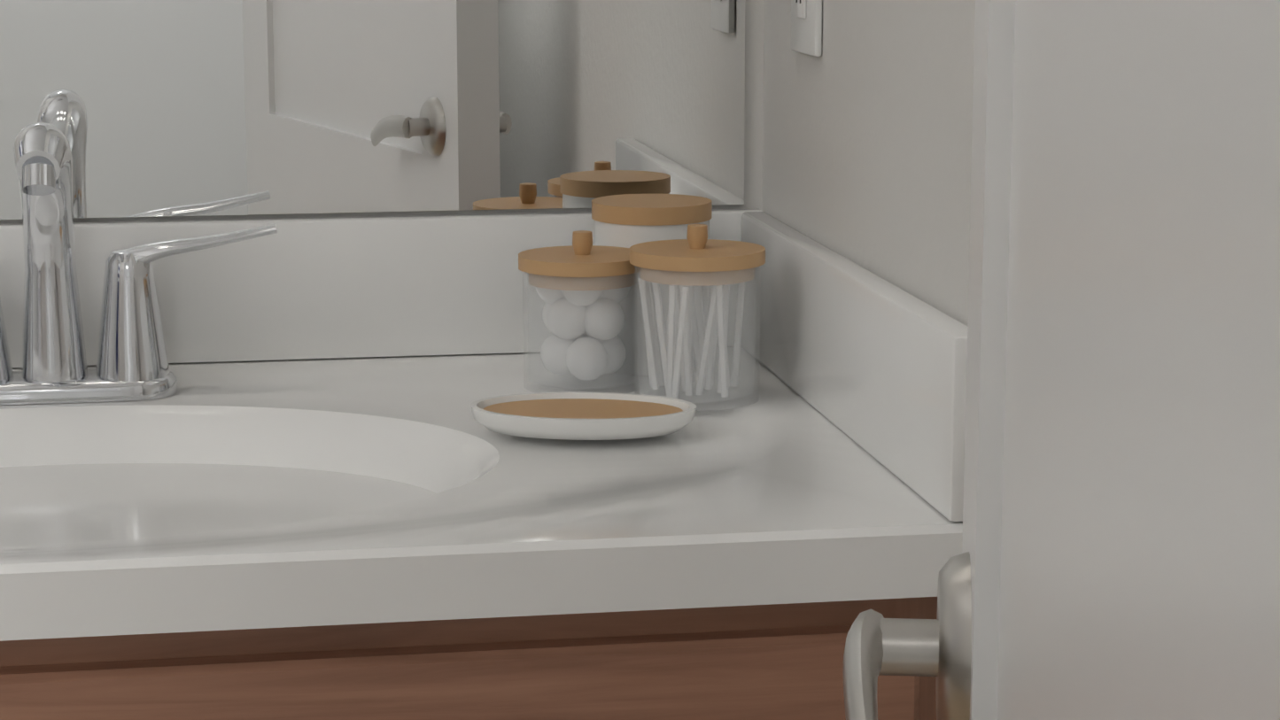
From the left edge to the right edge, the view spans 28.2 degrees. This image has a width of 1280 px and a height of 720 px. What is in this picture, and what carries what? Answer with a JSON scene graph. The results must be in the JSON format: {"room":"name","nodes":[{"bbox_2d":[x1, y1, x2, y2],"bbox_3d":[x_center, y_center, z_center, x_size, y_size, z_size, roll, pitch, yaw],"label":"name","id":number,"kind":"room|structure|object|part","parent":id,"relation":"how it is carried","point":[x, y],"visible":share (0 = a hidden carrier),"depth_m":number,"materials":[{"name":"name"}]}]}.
{"room":"bathroom","nodes":[
{"label":"bathroom","id":0,"kind":"room"},
{"bbox_2d":[0,0,764,224],"bbox_3d":[-1.242,-0.335,1.643,2.885,2.543,0.100,-2,11,-10],"label":"wall","id":1,"kind":"structure","parent":0,"point":[754,100],"depth_m":1.84,"materials":[{"name":"white paint"}]},
{"bbox_2d":[0,0,745,219],"bbox_3d":[-0.417,-0.664,1.671,0.998,1.149,0.006,-2,11,-10],"label":"vanity mirror","id":2,"kind":"object","parent":1,"relation":"attached to","point":[154,108],"visible":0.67,"depth_m":1.80,"materials":[{"name":"clear glass"}]},
{"bbox_2d":[0,208,765,390],"bbox_3d":[-0.410,-0.045,1.776,1.013,0.100,0.019,-2,11,-10],"label":"backsplash","id":3,"kind":"structure","parent":1,"relation":"attached to","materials":[{"name":"white stone"}]},
{"bbox_2d":[762,0,975,325],"bbox_3d":[0.296,-0.202,0.918,0.100,2.543,1.870,-2,11,-10],"label":"wall","id":4,"kind":"structure","parent":0,"point":[867,123],"depth_m":1.53,"materials":[{"name":"white paint"}]},
{"bbox_2d":[794,0,806,18],"bbox_3d":[0.107,-0.241,1.693,0.002,0.028,0.026,-2,11,-10],"label":"socket","id":5,"kind":"object","parent":4,"relation":"attached to","point":[800,11],"depth_m":1.69,"materials":[{"name":"white plastic"}]},
{"bbox_2d":[791,0,822,56],"bbox_3d":[0.111,-0.261,1.690,0.006,0.115,0.070,-2,11,-10],"label":"outlet","id":6,"kind":"object","parent":4,"relation":"attached to","point":[806,35],"visible":0.98,"depth_m":1.68,"materials":[{"name":"white plastic"}]},
{"bbox_3d":[-1.090,1.126,1.003,2.885,0.100,1.910,-2,11,-10],"label":"floor","id":7,"kind":"structure","parent":0,"visible":0},
{"bbox_2d":[0,122,967,719],"bbox_3d":[-0.364,0.411,1.590,1.013,1.094,0.557,-2,11,-10],"label":"bathroom vanity","id":8,"kind":"object","parent":7,"relation":"on","point":[262,469],"visible":0.96,"depth_m":1.45,"materials":[{"name":"white stone"}]},
{"bbox_3d":[-0.306,0.235,1.301,0.923,0.160,0.018,-2,11,-10],"label":"drawer","id":9,"kind":"part","parent":8,"relation":"part of","materials":[{"name":"brown wood"}]},
{"bbox_2d":[0,343,967,694],"bbox_3d":[-0.364,0.113,1.535,1.013,0.124,0.557,-2,11,-10],"label":"countertop","id":10,"kind":"structure","parent":8,"relation":"on","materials":[{"name":"white stone"}]},
{"bbox_2d":[0,122,278,406],"bbox_3d":[-0.385,-0.062,1.654,0.300,0.187,0.120,-2,11,-10],"label":"faucet","id":11,"kind":"object","parent":10,"relation":"on","point":[132,369],"depth_m":1.68,"materials":[{"name":"silver metal"}]},
{"bbox_2d":[518,230,643,393],"bbox_3d":[-0.038,-0.034,1.700,0.086,0.105,0.086,-2,11,-10],"label":"canister","id":12,"kind":"object","parent":10,"relation":"on","point":[582,284],"visible":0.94,"depth_m":1.68,"materials":[{"name":"clear glass"}]},
{"bbox_3d":[-0.038,-0.061,1.695,0.086,0.019,0.086,-2,11,-10],"label":"lid","id":13,"kind":"part","parent":12,"relation":"part of","materials":[{"name":"brown wood"}]},
{"bbox_3d":[-0.038,-0.078,1.692,0.014,0.016,0.014,-2,11,-10],"label":"knob","id":14,"kind":"part","parent":12,"relation":"part of","materials":[{"name":"brown wood"}]},
{"bbox_2d":[470,391,696,440],"bbox_3d":[-0.035,0.035,1.574,0.140,0.014,0.088,1,10,4],"label":"soap tray","id":15,"kind":"object","parent":10,"relation":"on","point":[580,415],"visible":0.96,"depth_m":1.56,"materials":[{"name":"white ceramic"}]},
{"bbox_2d":[591,193,711,375],"bbox_3d":[0.008,-0.053,1.772,0.083,0.116,0.083,-2,11,-10],"label":"canister","id":16,"kind":"object","parent":10,"relation":"on","point":[627,221],"visible":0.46,"depth_m":1.73,"materials":[{"name":"white ceramic"}]},
{"bbox_2d":[629,224,765,411],"bbox_3d":[0.037,-0.032,1.657,0.088,0.115,0.088,-2,11,-10],"label":"canister","id":17,"kind":"object","parent":10,"relation":"on","point":[685,270],"visible":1,"depth_m":1.63,"materials":[{"name":"clear glass"}]},
{"bbox_3d":[0.037,-0.063,1.651,0.088,0.019,0.088,-2,11,-10],"label":"lid","id":18,"kind":"part","parent":17,"relation":"part of","materials":[{"name":"brown wood"}]},
{"bbox_3d":[0.037,-0.080,1.648,0.014,0.016,0.014,-2,11,-10],"label":"knob","id":19,"kind":"part","parent":17,"relation":"part of","materials":[{"name":"brown wood"}]},
{"bbox_3d":[0.245,-0.041,0.036,0.303,2.543,0.120,-2,11,-10],"label":"wall","id":20,"kind":"structure","parent":0,"visible":0},
{"bbox_2d":[996,0,1279,719],"bbox_3d":[0.105,0.053,0.510,0.035,2.163,0.824,1,10,5],"label":"door","id":21,"kind":"structure","parent":20,"relation":"in","point":[1140,546],"depth_m":0.40,"materials":[{"name":"white paint"}]},
{"bbox_2d":[842,609,884,719],"bbox_3d":[0.072,0.118,0.813,0.016,0.044,0.130,1,10,5],"label":"door lever","id":22,"kind":"object","parent":21,"relation":"attached to","point":[863,655],"visible":1,"depth_m":0.83,"materials":[{"name":"grey metal"}]},
{"bbox_2d":[878,618,938,676],"bbox_3d":[0.091,0.098,0.869,0.025,0.020,0.020,1,10,5],"label":"handle neck","id":23,"kind":"object","parent":21,"relation":"attached to","point":[911,647],"visible":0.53,"depth_m":0.86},
{"bbox_2d":[935,551,971,719],"bbox_3d":[0.107,0.098,0.868,0.010,0.066,0.066,1,10,5],"label":"rose","id":24,"kind":"object","parent":21,"relation":"in","point":[953,678],"visible":0.98,"depth_m":0.84,"materials":[{"name":"grey metal"}]},
{"bbox_2d":[961,0,1015,719],"bbox_3d":[0.117,-0.011,0.859,0.008,2.163,0.115,1,10,5],"label":"door edge","id":25,"kind":"object","parent":21,"relation":"in","point":[991,153],"visible":1,"depth_m":0.81,"materials":[{"name":"white paint"}]}
]}

